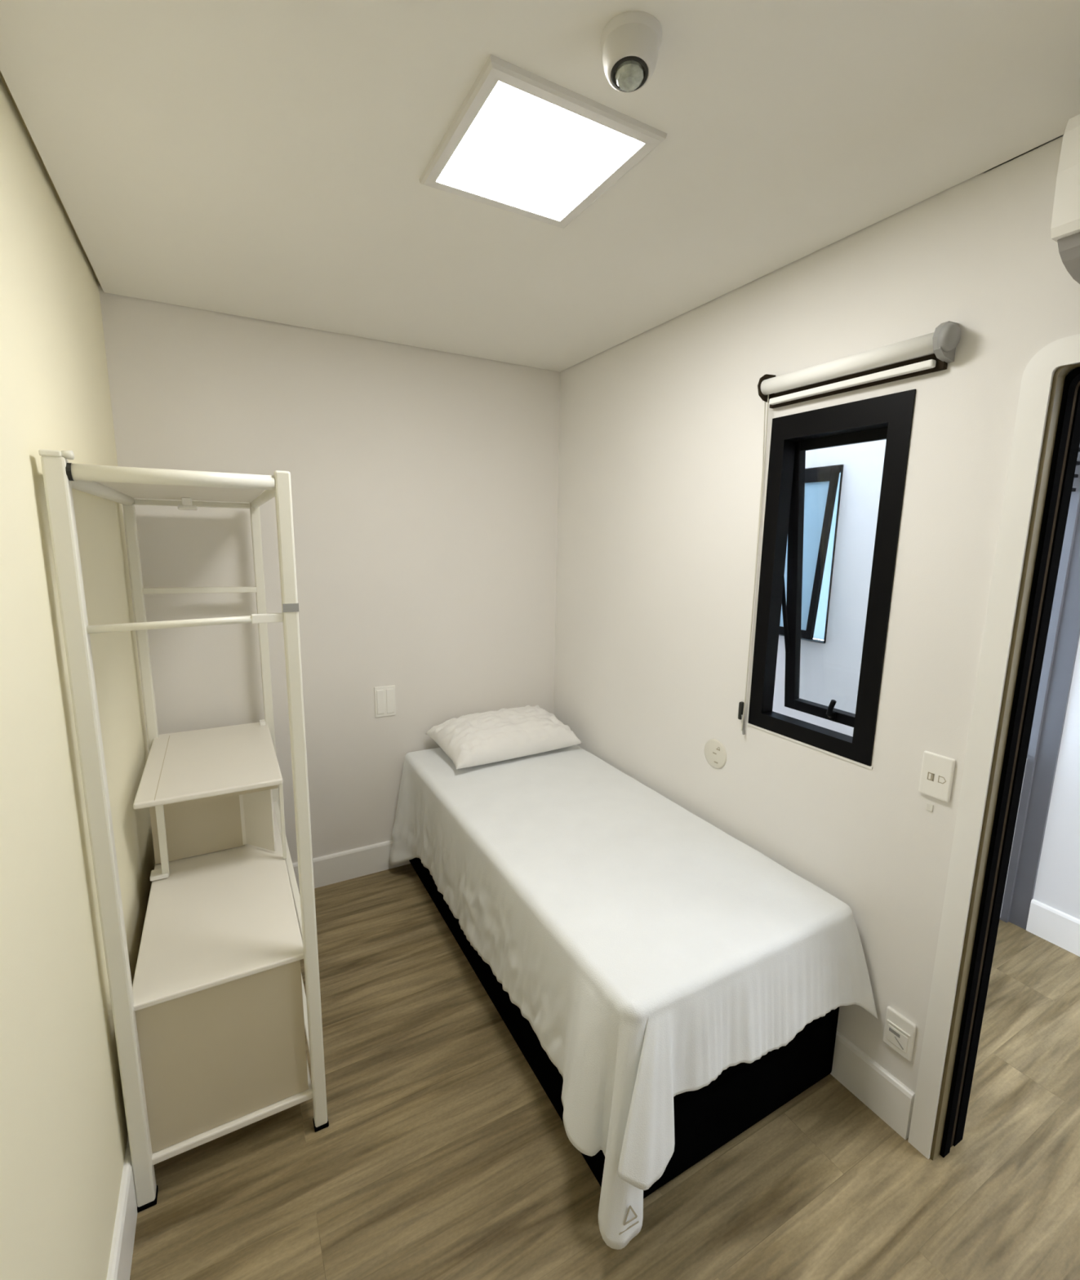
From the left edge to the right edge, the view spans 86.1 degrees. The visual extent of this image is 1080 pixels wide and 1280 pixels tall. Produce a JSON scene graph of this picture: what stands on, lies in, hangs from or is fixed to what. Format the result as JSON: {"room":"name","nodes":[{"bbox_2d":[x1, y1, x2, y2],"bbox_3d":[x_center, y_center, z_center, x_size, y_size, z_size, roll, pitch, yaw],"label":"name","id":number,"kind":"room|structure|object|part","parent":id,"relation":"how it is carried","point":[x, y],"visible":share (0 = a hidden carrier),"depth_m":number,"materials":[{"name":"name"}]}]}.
{"room":"bedroom","nodes":[
{"label":"bedroom","id":0,"kind":"room"},
{"bbox_2d":[0,75,155,1279],"bbox_3d":[-0.836,0.209,0.819,0.100,2.600,3.300,-5,11,-28],"label":"wall","id":1,"kind":"structure","parent":0,"point":[64,1133],"depth_m":1.13,"materials":[{"name":"beige paint"}]},
{"bbox_2d":[0,71,99,283],"bbox_3d":[0.063,-1.088,1.083,1.908,0.030,3.300,-5,11,-28],"label":"trim","id":2,"kind":"structure","parent":1,"relation":"attached to","point":[1,74],"depth_m":1.39,"materials":[{"name":"white paint"}]},
{"bbox_2d":[106,1136,137,1279],"bbox_3d":[-0.803,1.413,1.059,0.016,0.147,3.300,-5,11,-28],"label":"baseboard","id":3,"kind":"structure","parent":1,"relation":"attached to","point":[124,1232],"depth_m":1.32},
{"bbox_2d":[98,283,559,862],"bbox_3d":[-0.765,-0.133,2.779,2.138,2.600,0.120,-5,11,-28],"label":"wall","id":4,"kind":"structure","parent":0,"point":[424,482],"depth_m":2.62,"materials":[{"name":"beige paint"}]},
{"bbox_2d":[292,840,410,892],"bbox_3d":[-0.764,1.087,2.925,1.876,0.147,0.016,-5,11,-28],"label":"baseboard","id":5,"kind":"structure","parent":4,"relation":"attached to","point":[341,866],"depth_m":2.83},
{"bbox_2d":[374,684,395,717],"bbox_3d":[-0.746,0.296,2.793,0.098,0.150,0.011,-5,11,-28],"label":"double switch","id":6,"kind":"object","parent":4,"relation":"attached to","point":[384,696],"visible":1,"depth_m":2.79,"materials":[{"name":"white plastic"}]},
{"bbox_2d":[0,0,1079,372],"bbox_3d":[1.017,-1.050,0.922,3.393,0.100,4.493,-5,11,-28],"label":"ceiling","id":7,"kind":"structure","parent":0,"point":[266,160],"depth_m":1.24,"materials":[{"name":"paint"}]},
{"bbox_2d":[419,54,666,228],"bbox_3d":[-0.011,-1.074,1.298,0.404,0.013,0.418,-5,11,-28],"label":"recessed light","id":8,"kind":"object","parent":7,"relation":"in","point":[521,142],"visible":1,"depth_m":1.25,"materials":[{"name":"white plastic"}]},
{"bbox_2d":[436,80,644,220],"bbox_3d":[-0.011,-1.074,1.299,0.342,0.006,0.354,-5,11,-28],"label":"diffuser","id":9,"kind":"object","parent":8,"relation":"attached to","point":[522,149],"depth_m":1.27,"materials":[{"name":"white plastic"}]},
{"bbox_2d":[600,10,662,93],"bbox_3d":[0.154,-0.989,0.990,0.104,0.070,0.104,-5,11,-28],"label":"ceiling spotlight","id":10,"kind":"object","parent":7,"relation":"attached to","point":[630,42],"visible":1,"depth_m":0.96,"materials":[{"name":"white plastic"}]},
{"bbox_2d":[129,863,1079,1279],"bbox_3d":[0.903,1.486,1.386,3.508,0.060,4.600,-5,11,-28],"label":"floor","id":11,"kind":"structure","parent":0,"point":[442,1154],"depth_m":1.55,"materials":[{"name":"brown wood"}]},
{"bbox_2d":[38,448,328,1213],"bbox_3d":[-1.063,0.417,1.878,0.455,1.819,1.151,-5,11,-28],"label":"shelving unit","id":12,"kind":"object","parent":11,"relation":"on","point":[213,1019],"visible":1,"depth_m":1.54,"materials":[{"name":"white paint"}]},
{"bbox_3d":[-0.976,0.521,1.303,0.038,1.795,0.038,-5,11,-28],"label":"post","id":13,"kind":"part","parent":12,"relation":"part of","materials":[{"name":"white paint"}]},
{"bbox_3d":[-1.230,-0.420,1.626,0.040,0.040,1.060,-5,11,-28],"label":"rail","id":14,"kind":"part","parent":12,"relation":"part of","materials":[{"name":"white metal"}]},
{"bbox_3d":[-1.507,0.347,2.250,0.034,1.795,0.034,-5,11,-28],"label":"post","id":15,"kind":"part","parent":12,"relation":"part of","materials":[{"name":"white metal"}]},
{"bbox_3d":[-1.188,0.631,1.821,0.021,0.306,0.133,-6,12,-35],"label":"shelf leg","id":16,"kind":"part","parent":12,"relation":"part of","materials":[{"name":"white paint"}]},
{"bbox_3d":[-0.786,-0.038,1.306,0.380,0.024,0.017,-5,11,-28],"label":"hanging rod","id":17,"kind":"part","parent":12,"relation":"part of","materials":[{"name":"white paint"}]},
{"bbox_3d":[-0.782,-0.351,1.251,0.378,0.033,0.033,-5,11,-28],"label":"rail","id":18,"kind":"part","parent":12,"relation":"part of","materials":[{"name":"white metal"}]},
{"bbox_3d":[-1.313,-0.517,2.200,0.378,0.020,0.028,-5,11,-28],"label":"rail","id":19,"kind":"part","parent":12,"relation":"part of","materials":[{"name":"white metal"}]},
{"bbox_3d":[-1.182,0.600,1.999,0.270,0.301,0.013,-5,11,-28],"label":"hutch panel","id":20,"kind":"part","parent":12,"relation":"part of","materials":[{"name":"beige laminate"}]},
{"bbox_3d":[-1.318,-0.195,2.256,0.382,0.028,0.038,-5,11,-28],"label":"cross rail","id":21,"kind":"part","parent":12,"relation":"part of","materials":[{"name":"white metal"}]},
{"bbox_2d":[133,722,283,809],"bbox_3d":[-1.181,0.423,2.087,0.405,0.020,0.680,-5,11,-28],"label":"shelf","id":22,"kind":"object","parent":12,"relation":"attached to","point":[196,764],"depth_m":2.00,"materials":[{"name":"white laminate"}]},
{"bbox_3d":[-0.818,1.075,1.515,0.374,0.418,0.014,-5,11,-28],"label":"panel","id":23,"kind":"part","parent":12,"relation":"part of","materials":[{"name":"beige laminate"}]},
{"bbox_3d":[-1.001,0.594,2.036,0.150,0.297,0.017,5,11,22],"label":"hutch panel","id":24,"kind":"part","parent":12,"relation":"part of","materials":[{"name":"white laminate"}]},
{"bbox_3d":[-0.868,-0.450,1.823,0.030,0.028,1.060,-5,11,-28],"label":"rail","id":25,"kind":"part","parent":12,"relation":"part of","materials":[{"name":"white metal"}]},
{"bbox_3d":[-1.146,0.318,2.446,0.034,1.795,0.034,-5,11,-28],"label":"post","id":26,"kind":"part","parent":12,"relation":"part of","materials":[{"name":"white metal"}]},
{"bbox_2d":[251,613,283,623],"bbox_3d":[-0.650,-0.052,1.380,0.068,0.021,0.020,-5,11,-28],"label":"bracket","id":27,"kind":"object","parent":12,"relation":"attached to","point":[265,617],"depth_m":1.37,"materials":[{"name":"white plastic"}]},
{"bbox_3d":[-0.872,0.611,1.960,0.013,0.302,0.056,-5,11,-28],"label":"shelf leg","id":28,"kind":"part","parent":12,"relation":"part of","materials":[{"name":"white paint"}]},
{"bbox_3d":[-0.886,0.786,2.040,0.020,0.014,1.064,-5,11,-29],"label":"rail","id":29,"kind":"part","parent":12,"relation":"part of","materials":[{"name":"white paint"}]},
{"bbox_3d":[-0.614,0.492,1.500,0.034,1.795,0.034,-5,11,-28],"label":"post","id":30,"kind":"part","parent":12,"relation":"part of","materials":[{"name":"white paint"}]},
{"bbox_3d":[-0.891,1.156,2.105,0.020,0.016,1.064,-5,11,-29],"label":"rail","id":31,"kind":"part","parent":12,"relation":"part of","materials":[{"name":"white paint"}]},
{"bbox_2d":[408,857,839,1198],"bbox_3d":[0.122,0.977,2.328,0.824,0.596,1.793,-5,11,-28],"label":"bed","id":32,"kind":"object","parent":11,"relation":"on","point":[706,1118],"visible":0.08,"depth_m":1.64,"materials":[{"name":"black fabric"}]},
{"bbox_2d":[389,744,877,1249],"bbox_3d":[0.111,0.948,2.264,0.959,0.564,1.932,-5,11,-28],"label":"sheet","id":33,"kind":"object","parent":32,"relation":"on","point":[651,952],"visible":0.91,"depth_m":1.65,"materials":[{"name":"white fabric"}]},
{"bbox_2d":[424,705,582,768],"bbox_3d":[-0.178,0.450,2.884,0.690,0.176,0.397,-5,12,-31],"label":"pillow","id":34,"kind":"object","parent":33,"relation":"on","point":[477,739],"visible":1,"depth_m":2.76,"materials":[{"name":"white fabric"}]},
{"bbox_2d":[553,134,1079,1093],"bbox_3d":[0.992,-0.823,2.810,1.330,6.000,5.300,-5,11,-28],"label":"wall","id":35,"kind":"structure","parent":0,"point":[660,451],"depth_m":1.85,"materials":[{"name":"beige paint"}]},
{"bbox_2d":[704,738,726,768],"bbox_3d":[0.664,0.432,2.196,0.008,0.112,0.112,-5,11,-28],"label":"round wall plate","id":36,"kind":"object","parent":35,"relation":"attached to","point":[715,753],"visible":1,"depth_m":2.19,"materials":[{"name":"plastic"}]},
{"bbox_2d":[778,465,843,643],"bbox_3d":[1.422,-0.472,3.217,0.190,0.930,0.413,-5,11,-28],"label":"window","id":37,"kind":"structure","parent":35,"relation":"in","point":[823,485],"depth_m":3.08,"materials":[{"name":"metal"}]},
{"bbox_3d":[1.393,-0.465,3.192,0.085,0.821,0.348,-5,11,-28],"label":"pane","id":38,"kind":"part","parent":37,"relation":"part of","materials":[{"name":"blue glass"}]},
{"bbox_3d":[1.503,-0.478,3.261,0.006,0.920,0.413,-5,11,-28],"label":"pane","id":39,"kind":"part","parent":37,"relation":"part of","materials":[{"name":"clear glass"}]},
{"bbox_2d":[746,389,915,769],"bbox_3d":[0.930,-0.178,1.808,0.187,1.030,0.452,-5,11,-28],"label":"window","id":40,"kind":"structure","parent":35,"relation":"in","point":[889,417],"depth_m":1.81,"materials":[{"name":"black metal"}]},
{"bbox_3d":[0.837,-0.086,1.979,0.080,0.271,0.014,-6,12,-34],"label":"stay arm","id":41,"kind":"part","parent":40,"relation":"part of","materials":[{"name":"black metal"}]},
{"bbox_3d":[0.866,0.330,1.865,0.054,0.008,0.452,-5,11,-28],"label":"sill","id":42,"kind":"part","parent":40,"relation":"part of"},
{"bbox_3d":[0.961,0.230,1.908,0.033,0.074,0.038,-5,11,-28],"label":"handle","id":43,"kind":"part","parent":40,"relation":"part of","materials":[{"name":"black metal"}]},
{"bbox_3d":[0.953,-0.182,1.833,0.123,0.923,0.380,-5,11,-28],"label":"sash","id":44,"kind":"part","parent":40,"relation":"part of","materials":[{"name":"black metal"}]},
{"bbox_2d":[737,320,960,734],"bbox_3d":[0.834,-0.211,1.710,0.077,1.200,0.582,-5,11,-28],"label":"roller blind","id":45,"kind":"object","parent":35,"relation":"attached to","point":[943,342],"visible":1,"depth_m":1.57,"materials":[{"name":"white fabric"}]},
{"bbox_3d":[0.724,-0.235,1.951,0.022,1.130,0.018,-5,11,-28],"label":"pull chain","id":46,"kind":"part","parent":45,"relation":"part of","materials":[{"name":"white plastic"}]},
{"bbox_3d":[0.868,-0.725,1.636,0.016,0.040,0.516,-5,11,-28],"label":"rail","id":47,"kind":"part","parent":45,"relation":"part of","materials":[{"name":"white metal"}]},
{"bbox_2d":[830,1031,915,1139],"bbox_3d":[0.551,1.180,2.505,0.016,0.147,2.036,-5,11,-28],"label":"baseboard","id":48,"kind":"structure","parent":35,"relation":"attached to","point":[887,1097],"depth_m":1.71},
{"bbox_2d":[882,1005,916,1061],"bbox_3d":[1.016,1.115,1.639,0.016,0.117,0.080,-5,11,-28],"label":"wall outlet","id":49,"kind":"object","parent":35,"relation":"attached to","point":[899,1032],"visible":1,"depth_m":1.63,"materials":[{"name":"white plastic"}]},
{"bbox_2d":[886,1019,910,1053],"bbox_3d":[1.012,1.123,1.638,0.005,0.061,0.064,-5,11,-28],"label":"socket","id":50,"kind":"object","parent":49,"relation":"attached to","point":[898,1036],"depth_m":1.64,"materials":[{"name":"white plastic"}]},
{"bbox_2d":[925,803,933,811],"bbox_3d":[1.030,0.442,1.529,0.003,0.019,0.016,-5,11,-28],"label":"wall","id":51,"kind":"structure","parent":35,"relation":"attached to","point":[929,806],"depth_m":1.53,"materials":[{"name":"white paint"}]},
{"bbox_2d":[918,750,955,802],"bbox_3d":[1.031,0.354,1.505,0.012,0.117,0.075,-5,11,-28],"label":"light switch","id":52,"kind":"object","parent":35,"relation":"attached to","point":[937,771],"visible":1,"depth_m":1.50,"materials":[{"name":"white plastic"}]},
{"bbox_2d":[907,333,1079,1160],"bbox_3d":[1.354,0.458,1.060,0.144,2.092,0.988,-5,11,-28],"label":"door frame","id":53,"kind":"structure","parent":35,"relation":"in","point":[1045,446],"depth_m":1.39,"materials":[{"name":"white paint"}]},
{"bbox_2d":[1050,114,1079,284],"bbox_3d":[1.232,-0.769,0.759,0.212,0.272,0.815,-5,11,-28],"label":"air conditioner","id":54,"kind":"object","parent":35,"relation":"attached to","point":[1065,221],"visible":1,"depth_m":1.05,"materials":[{"name":"white plastic"}]},
{"bbox_2d":[1032,636,1079,919],"bbox_3d":[2.292,0.244,0.890,1.370,2.600,3.000,-5,11,-28],"label":"wall","id":55,"kind":"structure","parent":0,"point":[1057,886],"depth_m":2.40,"materials":[{"name":"white paint"}]},
{"bbox_2d":[1026,898,1079,956],"bbox_3d":[2.772,1.408,1.392,0.016,0.147,2.635,-5,11,-28],"label":"baseboard","id":56,"kind":"structure","parent":55,"relation":"attached to","point":[1054,926],"depth_m":2.44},
{"bbox_3d":[1.599,0.033,2.030,1.270,2.600,0.300,-5,11,-28],"label":"wall","id":57,"kind":"structure","parent":0,"visible":0},
{"bbox_2d":[1000,444,1079,929],"bbox_3d":[1.783,0.234,2.236,0.780,2.140,0.145,-5,11,-28],"label":"door","id":58,"kind":"structure","parent":57,"relation":"in","point":[1064,629],"depth_m":2.42,"materials":[{"name":"grey wood"}]},
{"bbox_3d":[1.765,0.900,2.386,0.698,0.755,0.030,-5,11,-28],"label":"kick panel","id":59,"kind":"part","parent":58,"relation":"part of","materials":[{"name":"grey metal"}]}
]}

